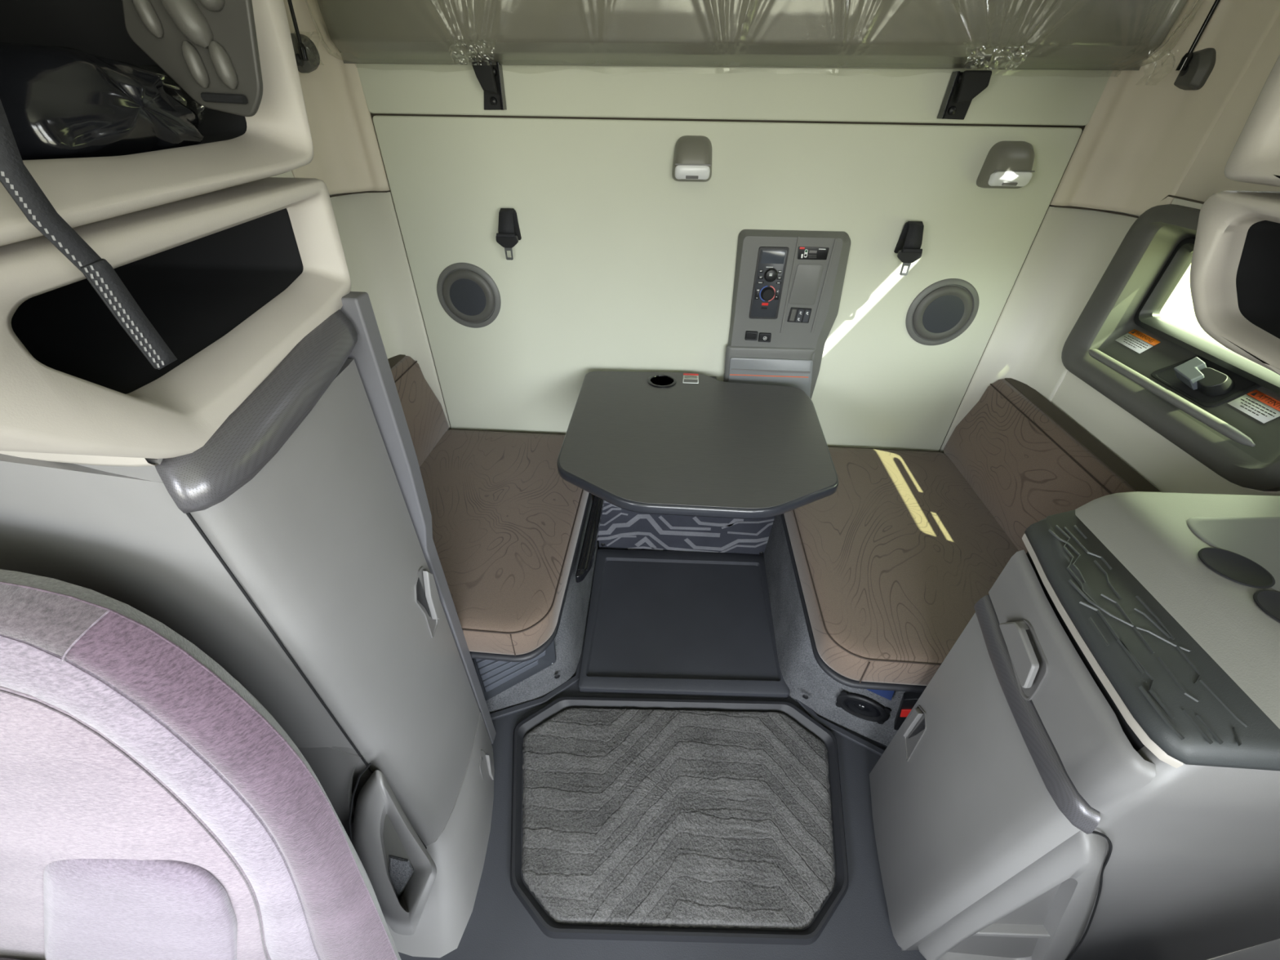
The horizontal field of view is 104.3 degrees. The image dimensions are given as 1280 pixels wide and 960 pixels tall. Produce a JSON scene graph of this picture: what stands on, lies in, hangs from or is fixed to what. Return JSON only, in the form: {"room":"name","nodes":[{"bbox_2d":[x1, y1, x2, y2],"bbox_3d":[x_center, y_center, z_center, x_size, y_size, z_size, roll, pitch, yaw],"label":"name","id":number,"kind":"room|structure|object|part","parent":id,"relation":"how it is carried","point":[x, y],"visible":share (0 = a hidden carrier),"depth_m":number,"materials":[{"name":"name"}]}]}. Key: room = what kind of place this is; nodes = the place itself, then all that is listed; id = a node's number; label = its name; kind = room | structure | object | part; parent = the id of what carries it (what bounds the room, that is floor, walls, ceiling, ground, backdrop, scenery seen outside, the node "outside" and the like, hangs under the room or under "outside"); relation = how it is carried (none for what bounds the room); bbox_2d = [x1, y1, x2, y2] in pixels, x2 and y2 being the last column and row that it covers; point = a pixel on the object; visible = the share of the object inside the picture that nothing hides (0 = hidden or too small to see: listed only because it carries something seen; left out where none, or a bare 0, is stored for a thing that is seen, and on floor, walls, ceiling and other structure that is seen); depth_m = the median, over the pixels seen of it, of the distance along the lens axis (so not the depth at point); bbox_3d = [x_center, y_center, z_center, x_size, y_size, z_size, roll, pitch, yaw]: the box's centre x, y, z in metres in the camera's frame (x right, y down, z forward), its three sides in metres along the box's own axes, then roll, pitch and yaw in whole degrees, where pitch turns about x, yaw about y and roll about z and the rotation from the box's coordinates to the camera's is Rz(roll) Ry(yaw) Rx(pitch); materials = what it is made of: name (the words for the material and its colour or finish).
{"room":"vehicle interior","nodes":[
{"label":"vehicle interior","id":0,"kind":"room"},
{"bbox_2d":[271,170,386,197],"bbox_3d":[-0.997,-0.349,1.066,0.314,2.250,1.335,7,37,8],"label":"wall","id":1,"kind":"structure","parent":0,"point":[289,174],"depth_m":1.39,"materials":[{"name":"plastic"}]},
{"bbox_2d":[287,0,319,73],"bbox_3d":[-0.790,-1.212,1.030,0.049,0.572,0.106,3,37,3],"label":"gas strut","id":2,"kind":"object","parent":1,"relation":"attached to","point":[306,53],"visible":0.88,"depth_m":1.16,"materials":[{"name":"black metal"}]},
{"bbox_3d":[-0.775,-1.223,1.011,0.008,0.531,0.071,3,37,3],"label":"rod","id":3,"kind":"part","parent":2,"relation":"part of","materials":[{"name":"black metal"}]},
{"bbox_3d":[-1.061,-0.356,1.075,0.310,2.250,1.310,3,37,3],"label":"wall panel","id":4,"kind":"part","parent":1,"relation":"part of","materials":[{"name":"plastic"}]},
{"bbox_2d":[283,0,450,429],"bbox_3d":[-0.826,-0.781,1.391,0.065,1.950,0.246,25,43,28],"label":"trim","id":5,"kind":"structure","parent":1,"relation":"attached to","point":[347,157],"depth_m":1.41,"materials":[{"name":"plastic"}]},
{"bbox_2d":[398,535,926,959],"bbox_3d":[-0.065,1.259,0.863,2.482,0.050,3.470,3,37,3],"label":"floor","id":6,"kind":"structure","parent":0,"point":[499,926],"depth_m":1.16,"materials":[{"name":"rubber"}]},
{"bbox_2d":[0,568,400,959],"bbox_3d":[-0.840,0.729,0.573,0.857,1.129,0.758,3,37,3],"label":"seat","id":7,"kind":"object","parent":6,"relation":"on","point":[152,807],"visible":1,"depth_m":0.58,"materials":[{"name":"fabric"}]},
{"bbox_2d":[0,957,19,959],"bbox_3d":[-0.850,0.948,0.590,0.500,0.160,0.520,3,37,3],"label":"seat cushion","id":8,"kind":"object","parent":7,"relation":"on","point":[1,958],"depth_m":0.78,"materials":[{"name":"fabric"}]},
{"bbox_3d":[-0.826,0.556,0.684,0.628,0.807,0.157,3,37,3],"label":"panel","id":9,"kind":"part","parent":7,"relation":"part of","materials":[{"name":"fabric"}]},
{"bbox_3d":[-0.808,0.723,0.762,0.529,0.592,0.097,1,37,1],"label":"lumbar panel","id":10,"kind":"part","parent":7,"relation":"part of","materials":[{"name":"fabric"}]},
{"bbox_2d":[0,291,496,957],"bbox_3d":[-0.656,0.387,0.917,0.579,1.305,0.491,3,37,3],"label":"cabinet","id":11,"kind":"object","parent":6,"relation":"on","point":[295,548],"visible":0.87,"depth_m":0.70,"materials":[{"name":"grey plastic"}]},
{"bbox_2d":[0,177,351,458],"bbox_3d":[-0.677,-0.170,0.521,0.510,0.210,0.503,3,37,3],"label":"cubby","id":12,"kind":"object","parent":11,"relation":"on","point":[232,279],"visible":0.91,"depth_m":0.53,"materials":[{"name":"grey plastic"}]},
{"bbox_2d":[0,450,158,466],"bbox_3d":[-0.697,-0.034,0.524,0.499,0.116,0.024,8,38,10],"label":"light strip","id":13,"kind":"object","parent":12,"relation":"attached to","point":[61,458],"visible":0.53,"depth_m":0.48,"materials":[{"name":"white plastic"}]},
{"bbox_2d":[0,0,313,246],"bbox_3d":[-0.674,-0.474,0.270,0.510,0.584,0.623,3,37,3],"label":"cubby","id":14,"kind":"object","parent":12,"relation":"on","point":[233,150],"visible":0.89,"depth_m":0.55,"materials":[{"name":"grey plastic"}]},
{"bbox_2d":[0,98,177,369],"bbox_3d":[-0.384,-0.167,0.334,0.012,0.202,0.037,3,37,3],"label":"strap","id":15,"kind":"object","parent":14,"relation":"hanging from","point":[15,178],"visible":1,"depth_m":0.34,"materials":[{"name":"black leather"}]},
{"bbox_2d":[0,42,204,159],"bbox_3d":[-0.525,-0.355,0.471,0.132,0.085,0.188,3,37,3],"label":"bag","id":16,"kind":"object","parent":14,"relation":"in","point":[58,102],"visible":0.93,"depth_m":0.43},
{"bbox_2d":[136,64,199,125],"bbox_3d":[-0.545,-0.452,0.584,0.070,0.062,0.113,3,37,3],"label":"plastic bag","id":17,"kind":"object","parent":14,"relation":"in","point":[150,68],"visible":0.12,"depth_m":0.56,"materials":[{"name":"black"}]},
{"bbox_2d":[121,0,262,116],"bbox_3d":[-0.443,-0.433,0.496,0.143,0.114,0.028,3,37,3],"label":"panel","id":18,"kind":"object","parent":14,"relation":"in","point":[209,48],"visible":1,"depth_m":0.50,"materials":[{"name":"grey plastic"}]},
{"bbox_3d":[-0.699,0.184,0.698,0.499,0.606,0.025,8,38,10],"label":"panel","id":19,"kind":"part","parent":11,"relation":"part of","materials":[{"name":"grey plastic"}]},
{"bbox_3d":[-0.718,0.705,1.017,0.499,0.634,0.141,8,38,9],"label":"panel","id":20,"kind":"part","parent":11,"relation":"part of","materials":[{"name":"grey plastic"}]},
{"bbox_3d":[-0.416,0.235,0.976,0.004,0.154,0.080,-1,37,-3],"label":"door handle","id":21,"kind":"part","parent":11,"relation":"part of","materials":[{"name":"grey plastic"}]},
{"bbox_3d":[-0.410,0.226,0.981,0.011,0.122,0.044,-1,37,-3],"label":"handle lever","id":22,"kind":"part","parent":11,"relation":"part of","materials":[{"name":"grey plastic"}]},
{"bbox_3d":[-0.409,0.781,1.328,0.003,0.180,0.084,-4,37,-6],"label":"locker handle","id":23,"kind":"part","parent":11,"relation":"part of","materials":[{"name":"grey plastic"}]},
{"bbox_3d":[-0.405,0.776,1.341,0.011,0.093,0.032,-4,37,-7],"label":"handle lever","id":24,"kind":"part","parent":11,"relation":"part of","materials":[{"name":"grey plastic"}]},
{"bbox_2d":[387,354,591,662],"bbox_3d":[-0.544,0.011,1.488,0.713,0.427,0.898,3,37,3],"label":"bench","id":25,"kind":"object","parent":6,"relation":"on","point":[507,527],"visible":0.51,"depth_m":1.48,"materials":[{"name":"brown fabric"}]},
{"bbox_3d":[-0.864,-0.185,1.390,0.052,0.004,0.823,3,37,3],"label":"trim","id":26,"kind":"part","parent":25,"relation":"part of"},
{"bbox_3d":[-0.827,-0.048,1.484,0.143,0.330,0.873,3,37,3],"label":"backrest","id":27,"kind":"part","parent":25,"relation":"part of","materials":[{"name":"brown fabric"}]},
{"bbox_2d":[419,429,588,654],"bbox_3d":[-0.477,0.120,1.560,0.575,0.106,0.891,3,37,3],"label":"seat cushion","id":28,"kind":"object","parent":25,"relation":"on","point":[507,527],"depth_m":1.45,"materials":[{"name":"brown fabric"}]},
{"bbox_2d":[474,640,556,700],"bbox_3d":[-0.365,0.512,1.416,0.260,0.329,0.018,-11,39,-15],"label":"floor vent","id":29,"kind":"object","parent":6,"relation":"in","point":[495,677],"visible":0.36,"depth_m":1.44,"materials":[{"name":"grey plastic"}]},
{"bbox_2d":[485,493,598,713],"bbox_3d":[-0.548,0.367,1.692,0.720,0.382,0.805,3,37,3],"label":"plinth","id":30,"kind":"object","parent":6,"relation":"on","point":[569,638],"visible":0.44,"depth_m":1.55,"materials":[{"name":"carpet"}]},
{"bbox_2d":[575,495,604,582],"bbox_3d":[-0.158,0.158,1.675,0.040,0.034,0.467,3,37,3],"label":"slide rail","id":31,"kind":"object","parent":6,"relation":"attached to","point":[588,550],"visible":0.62,"depth_m":1.61,"materials":[{"name":"black metal"}]},
{"bbox_2d":[521,707,835,929],"bbox_3d":[0.091,0.858,1.335,0.890,0.015,0.538,3,37,3],"label":"floor mat","id":32,"kind":"object","parent":6,"relation":"on","point":[686,818],"visible":1,"depth_m":1.29,"materials":[{"name":"grey carpet"}]},
{"bbox_2d":[597,500,775,555],"bbox_3d":[0.176,0.128,1.939,0.726,0.460,0.016,3,37,3],"label":"panel","id":33,"kind":"object","parent":6,"relation":"on","point":[620,528],"visible":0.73,"depth_m":2.00,"materials":[{"name":"fabric"}]},
{"bbox_2d":[489,548,884,945],"bbox_3d":[0.126,0.664,1.585,1.202,0.030,1.229,3,37,3],"label":"liner","id":34,"kind":"object","parent":6,"relation":"on","point":[661,623],"visible":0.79,"depth_m":1.66,"materials":[{"name":"rubber"}]},
{"bbox_2d":[578,548,790,698],"bbox_3d":[0.162,0.489,1.817,0.718,0.030,0.644,3,37,3],"label":"tray","id":35,"kind":"object","parent":34,"relation":"on","point":[661,623],"depth_m":1.77,"materials":[{"name":"rubber"}]},
{"bbox_2d":[763,515,906,746],"bbox_3d":[0.835,0.433,1.620,0.738,0.372,0.805,3,37,3],"label":"plinth","id":36,"kind":"object","parent":6,"relation":"on","point":[807,683],"depth_m":1.51,"materials":[{"name":"carpet"}]},
{"bbox_2d":[835,691,890,724],"bbox_3d":[0.632,0.649,1.415,0.139,0.092,0.011,16,40,20],"label":"speaker","id":37,"kind":"object","parent":36,"relation":"attached to","point":[863,708],"visible":1,"depth_m":1.41},
{"bbox_3d":[0.629,0.551,1.345,0.116,0.077,0.011,16,40,19],"label":"latch bracket","id":38,"kind":"part","parent":36,"relation":"part of","materials":[{"name":"blue plastic"}]},
{"bbox_2d":[893,692,922,729],"bbox_3d":[0.717,0.618,1.327,0.056,0.166,0.030,16,40,19],"label":"belt buckle","id":39,"kind":"object","parent":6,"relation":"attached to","point":[908,700],"visible":0.56,"depth_m":1.31,"materials":[{"name":"black plastic"}]},
{"bbox_2d":[780,377,1160,693],"bbox_3d":[0.839,0.083,1.415,0.745,0.427,0.907,3,37,3],"label":"bench","id":40,"kind":"object","parent":6,"relation":"on","point":[891,566],"visible":0.48,"depth_m":1.39,"materials":[{"name":"brown fabric"}]},
{"bbox_2d":[783,446,1018,685],"bbox_3d":[0.766,0.184,1.496,0.602,0.106,0.897,3,37,3],"label":"seat cushion","id":41,"kind":"object","parent":40,"relation":"on","point":[891,566],"depth_m":1.37,"materials":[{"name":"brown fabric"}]},
{"bbox_3d":[1.141,0.051,1.385,0.143,0.330,0.873,3,37,3],"label":"backrest","id":42,"kind":"part","parent":40,"relation":"part of","materials":[{"name":"brown fabric"}]},
{"bbox_3d":[1.182,-0.082,1.287,0.052,0.004,0.823,3,37,3],"label":"trim","id":43,"kind":"part","parent":40,"relation":"part of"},
{"bbox_2d":[869,491,1279,959],"bbox_3d":[0.876,0.544,0.948,0.612,1.006,0.446,3,37,3],"label":"storage cabinet","id":44,"kind":"object","parent":6,"relation":"on","point":[1091,769],"visible":1,"depth_m":0.74,"materials":[{"name":"grey plastic"}]},
{"bbox_3d":[0.623,0.551,1.138,0.011,0.105,0.026,10,38,12],"label":"handle lever","id":45,"kind":"part","parent":44,"relation":"part of","materials":[{"name":"grey plastic"}]},
{"bbox_3d":[0.623,0.568,1.127,0.003,0.137,0.078,10,38,12],"label":"door handle","id":46,"kind":"part","parent":44,"relation":"part of","materials":[{"name":"grey plastic"}]},
{"bbox_3d":[0.606,0.640,1.022,0.025,0.718,0.365,7,38,8],"label":"door","id":47,"kind":"part","parent":44,"relation":"part of","materials":[{"name":"grey plastic"}]},
{"bbox_3d":[0.604,0.271,0.783,0.005,0.086,0.127,8,38,10],"label":"drawer handle","id":48,"kind":"part","parent":44,"relation":"part of","materials":[{"name":"grey plastic"}]},
{"bbox_3d":[0.611,0.271,0.743,0.025,0.115,0.365,7,38,8],"label":"drawer","id":49,"kind":"part","parent":44,"relation":"part of","materials":[{"name":"grey plastic"}]},
{"bbox_3d":[0.869,0.686,0.823,0.560,0.930,0.032,3,37,3],"label":"panel","id":50,"kind":"part","parent":44,"relation":"part of","materials":[{"name":"grey plastic"}]},
{"bbox_2d":[1186,516,1279,591],"bbox_3d":[0.928,0.127,0.669,0.233,0.001,0.254,3,37,3],"label":"tray","id":51,"kind":"object","parent":44,"relation":"on","point":[1249,547],"depth_m":0.71,"materials":[{"name":"plastic"}]},
{"bbox_2d":[346,63,1112,500],"bbox_3d":[0.197,-0.677,1.519,2.222,2.250,0.060,3,37,3],"label":"wall","id":52,"kind":"structure","parent":0,"point":[619,264],"depth_m":1.41,"materials":[{"name":"beige plastic"}]},
{"bbox_2d":[436,262,501,328],"bbox_3d":[-0.553,-0.590,1.604,0.206,0.206,0.015,3,37,3],"label":"wall speaker","id":53,"kind":"object","parent":52,"relation":"attached to","point":[467,293],"visible":1,"depth_m":1.59,"materials":[{"name":"plastic"}]},
{"bbox_2d":[442,269,494,322],"bbox_3d":[-0.553,-0.589,1.603,0.167,0.167,0.012,3,37,3],"label":"speaker grille","id":54,"kind":"object","parent":53,"relation":"attached to","point":[468,295],"depth_m":1.59,"materials":[{"name":"grey plastic"}]},
{"bbox_2d":[471,60,506,110],"bbox_3d":[-0.379,-0.996,1.257,0.063,0.098,0.054,3,37,3],"label":"bunk hinge","id":55,"kind":"object","parent":52,"relation":"attached to","point":[490,77],"visible":1,"depth_m":1.24,"materials":[{"name":"black metal"}]},
{"bbox_3d":[-0.385,-0.998,1.232,0.054,0.065,0.014,3,37,3],"label":"hinge arm","id":56,"kind":"part","parent":55,"relation":"part of"},
{"bbox_3d":[-0.379,-1.010,1.277,0.062,0.096,0.006,3,37,3],"label":"mounting plate","id":57,"kind":"part","parent":55,"relation":"part of","materials":[{"name":"black plastic"}]},
{"bbox_2d":[496,208,521,260],"bbox_3d":[-0.388,-0.722,1.462,0.065,0.134,0.057,3,37,3],"label":"belt","id":58,"kind":"object","parent":52,"relation":"attached to","point":[508,235],"visible":1,"depth_m":1.44,"materials":[{"name":"black plastic"}]},
{"bbox_3d":[-0.389,-0.700,1.459,0.065,0.034,0.009,3,37,3],"label":"tongue plate","id":59,"kind":"part","parent":58,"relation":"part of","materials":[{"name":"black plastic"}]},
{"bbox_2d":[671,135,711,182],"bbox_3d":[0.140,-0.848,1.317,0.107,0.103,0.064,3,37,3],"label":"wall lamp","id":60,"kind":"object","parent":52,"relation":"attached to","point":[692,159],"visible":1,"depth_m":1.30,"materials":[{"name":"grey plastic"}]},
{"bbox_2d":[685,175,697,178],"bbox_3d":[0.138,-0.802,1.318,0.033,0.007,0.006,3,37,3],"label":"switch","id":61,"kind":"object","parent":60,"relation":"attached to","point":[686,176],"depth_m":1.32,"materials":[{"name":"grey plastic"}]},
{"bbox_2d":[556,371,838,519],"bbox_3d":[0.156,-0.059,1.486,0.725,0.264,0.742,3,37,3],"label":"table","id":62,"kind":"object","parent":52,"relation":"attached to","point":[668,443],"visible":1,"depth_m":1.31,"materials":[{"name":"plastic"}]},
{"bbox_3d":[0.200,-1.247,1.058,1.901,0.783,0.012,3,37,3],"label":"wall panel","id":63,"kind":"part","parent":52,"relation":"part of","materials":[{"name":"beige plastic"}]},
{"bbox_2d":[317,0,1186,70],"bbox_3d":[0.209,-1.230,0.982,1.925,0.632,0.212,3,37,3],"label":"bunk","id":64,"kind":"object","parent":52,"relation":"attached to","point":[957,34],"visible":0.98,"depth_m":1.11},
{"bbox_2d":[723,229,850,399],"bbox_3d":[0.448,-0.481,1.572,0.333,0.550,0.056,3,37,3],"label":"control panel","id":65,"kind":"object","parent":52,"relation":"attached to","point":[788,284],"visible":0.98,"depth_m":1.52,"materials":[{"name":"plastic"}]},
{"bbox_2d":[745,330,758,340],"bbox_3d":[0.355,-0.459,1.583,0.039,0.030,0.006,3,37,3],"label":"power socket","id":66,"kind":"object","parent":65,"relation":"attached to","point":[749,335],"depth_m":1.58,"materials":[{"name":"black plastic"}]},
{"bbox_2d":[758,332,771,342],"bbox_3d":[0.398,-0.454,1.583,0.039,0.030,0.006,3,37,3],"label":"power socket","id":67,"kind":"object","parent":65,"relation":"attached to","point":[762,336],"depth_m":1.58,"materials":[{"name":"black plastic"}]},
{"bbox_3d":[0.384,-0.557,1.493,0.040,0.040,0.014,3,37,3],"label":"temperature knob","id":68,"kind":"part","parent":65,"relation":"part of","materials":[{"name":"black plastic"}]},
{"bbox_3d":[0.385,-0.601,1.461,0.040,0.040,0.012,3,37,3],"label":"selector knob","id":69,"kind":"part","parent":65,"relation":"part of","materials":[{"name":"black plastic"}]},
{"bbox_2d":[789,308,796,320],"bbox_3d":[0.472,-0.509,1.533,0.017,0.037,0.004,3,37,3],"label":"rocker switch","id":70,"kind":"object","parent":65,"relation":"attached to","point":[793,312],"depth_m":1.53,"materials":[{"name":"grey plastic"}]},
{"bbox_3d":[0.492,-0.509,1.535,0.067,0.046,0.003,3,37,3],"label":"switch frame","id":71,"kind":"part","parent":65,"relation":"part of","materials":[{"name":"black plastic"}]},
{"bbox_2d":[795,309,804,321],"bbox_3d":[0.492,-0.507,1.533,0.018,0.038,0.004,3,37,3],"label":"rocker switch","id":72,"kind":"object","parent":65,"relation":"attached to","point":[799,313],"depth_m":1.53,"materials":[{"name":"black plastic"}]},
{"bbox_2d":[802,309,810,322],"bbox_3d":[0.512,-0.505,1.532,0.018,0.038,0.004,3,37,3],"label":"rocker switch","id":73,"kind":"object","parent":65,"relation":"attached to","point":[806,313],"depth_m":1.53,"materials":[{"name":"black plastic"}]},
{"bbox_2d":[893,221,924,275],"bbox_3d":[0.763,-0.656,1.410,0.065,0.137,0.057,3,37,3],"label":"belt","id":74,"kind":"object","parent":52,"relation":"attached to","point":[908,245],"visible":1,"depth_m":1.39,"materials":[{"name":"black plastic"}]},
{"bbox_3d":[0.762,-0.633,1.408,0.065,0.034,0.009,3,37,3],"label":"tongue plate","id":75,"kind":"part","parent":74,"relation":"part of","materials":[{"name":"black plastic"}]},
{"bbox_2d":[905,278,978,345],"bbox_3d":[0.932,-0.512,1.532,0.206,0.206,0.015,3,37,3],"label":"wall speaker","id":76,"kind":"object","parent":52,"relation":"attached to","point":[944,309],"visible":1,"depth_m":1.52,"materials":[{"name":"plastic"}]},
{"bbox_2d":[912,285,972,340],"bbox_3d":[0.932,-0.511,1.531,0.167,0.167,0.012,3,37,3],"label":"speaker grille","id":77,"kind":"object","parent":76,"relation":"attached to","point":[940,313],"depth_m":1.52,"materials":[{"name":"grey plastic"}]},
{"bbox_2d":[937,70,991,119],"bbox_3d":[0.784,-0.930,1.204,0.077,0.094,0.054,3,37,3],"label":"bunk hinge","id":78,"kind":"object","parent":52,"relation":"attached to","point":[964,86],"visible":1,"depth_m":1.19,"materials":[{"name":"black metal"}]},
{"bbox_3d":[0.786,-0.944,1.224,0.076,0.093,0.006,3,37,3],"label":"mounting plate","id":79,"kind":"part","parent":78,"relation":"part of","materials":[{"name":"black plastic"}]},
{"bbox_3d":[0.789,-0.930,1.179,0.064,0.062,0.014,3,37,3],"label":"hinge arm","id":80,"kind":"part","parent":78,"relation":"part of"},
{"bbox_2d":[976,141,1035,188],"bbox_3d":[0.952,-0.806,1.277,0.113,0.104,0.064,3,37,3],"label":"wall lamp","id":81,"kind":"object","parent":52,"relation":"attached to","point":[1007,164],"visible":1,"depth_m":1.26,"materials":[{"name":"grey plastic"}]},
{"bbox_2d":[1001,182,1017,186],"bbox_3d":[0.950,-0.760,1.278,0.035,0.007,0.006,3,37,3],"label":"switch","id":82,"kind":"object","parent":81,"relation":"attached to","point":[1003,184],"depth_m":1.28,"materials":[{"name":"grey plastic"}]},
{"bbox_2d":[1050,198,1279,959],"bbox_3d":[1.224,-0.229,0.944,0.030,2.250,1.350,3,37,3],"label":"wall","id":83,"kind":"structure","parent":0,"point":[1162,463],"depth_m":1.21,"materials":[{"name":"plastic"}]},
{"bbox_2d":[939,0,1279,453],"bbox_3d":[1.204,-0.679,1.290,0.066,1.950,0.248,-19,41,-24],"label":"trim","id":84,"kind":"structure","parent":83,"relation":"attached to","point":[1144,133],"depth_m":1.25,"materials":[{"name":"plastic"}]},
{"bbox_2d":[1053,13,1279,217],"bbox_3d":[1.217,-0.769,0.983,0.100,0.495,0.571,-5,37,-7],"label":"trim","id":85,"kind":"structure","parent":83,"relation":"attached to","point":[1206,177],"depth_m":1.04,"materials":[{"name":"beige plastic"}]},
{"bbox_3d":[1.231,-0.722,0.918,0.003,0.492,0.418,3,37,3],"label":"panel","id":86,"kind":"part","parent":85,"relation":"part of","materials":[{"name":"beige plastic"}]},
{"bbox_2d":[1061,204,1279,491],"bbox_3d":[1.255,-0.311,1.068,0.134,0.422,0.680,3,37,3],"label":"window","id":87,"kind":"structure","parent":83,"relation":"in","point":[1217,405],"depth_m":1.18,"materials":[{"name":"grey plastic"}]},
{"bbox_3d":[1.198,-0.208,1.150,0.022,0.026,0.480,3,37,3],"label":"sill rail","id":88,"kind":"part","parent":87,"relation":"part of","materials":[{"name":"plastic"}]},
{"bbox_3d":[1.247,-0.239,1.116,0.056,0.056,0.060,3,37,3],"label":"latch lever","id":89,"kind":"part","parent":87,"relation":"part of","materials":[{"name":"plastic"}]},
{"bbox_2d":[1173,0,1220,90],"bbox_3d":[1.226,-1.135,0.965,0.049,0.598,0.130,3,37,3],"label":"gas strut","id":90,"kind":"object","parent":83,"relation":"attached to","point":[1195,68],"visible":0.78,"depth_m":1.08,"materials":[{"name":"black metal"}]},
{"bbox_3d":[1.209,-1.141,0.927,0.008,0.544,0.025,3,37,3],"label":"rod","id":91,"kind":"part","parent":90,"relation":"part of","materials":[{"name":"black metal"}]},
{"bbox_2d":[1190,190,1279,375],"bbox_3d":[0.899,-0.107,0.428,0.520,0.184,0.483,3,37,3],"label":"cubby","id":92,"kind":"object","parent":83,"relation":"attached to","point":[1235,267],"visible":1,"depth_m":0.58,"materials":[{"name":"grey plastic"}]},
{"bbox_2d":[1223,54,1279,186],"bbox_3d":[0.902,-0.403,0.185,0.520,0.563,0.623,3,37,3],"label":"cubby","id":93,"kind":"object","parent":92,"relation":"on","point":[1255,157],"visible":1,"depth_m":0.53,"materials":[{"name":"grey plastic"}]},
{"bbox_2d":[1210,938,1279,959],"bbox_3d":[1.124,0.801,-0.418,0.050,2.250,2.150,3,37,3],"label":"door","id":94,"kind":"structure","parent":83,"relation":"in","point":[1270,950],"depth_m":0.93,"materials":[{"name":"grey plastic"}]}
]}

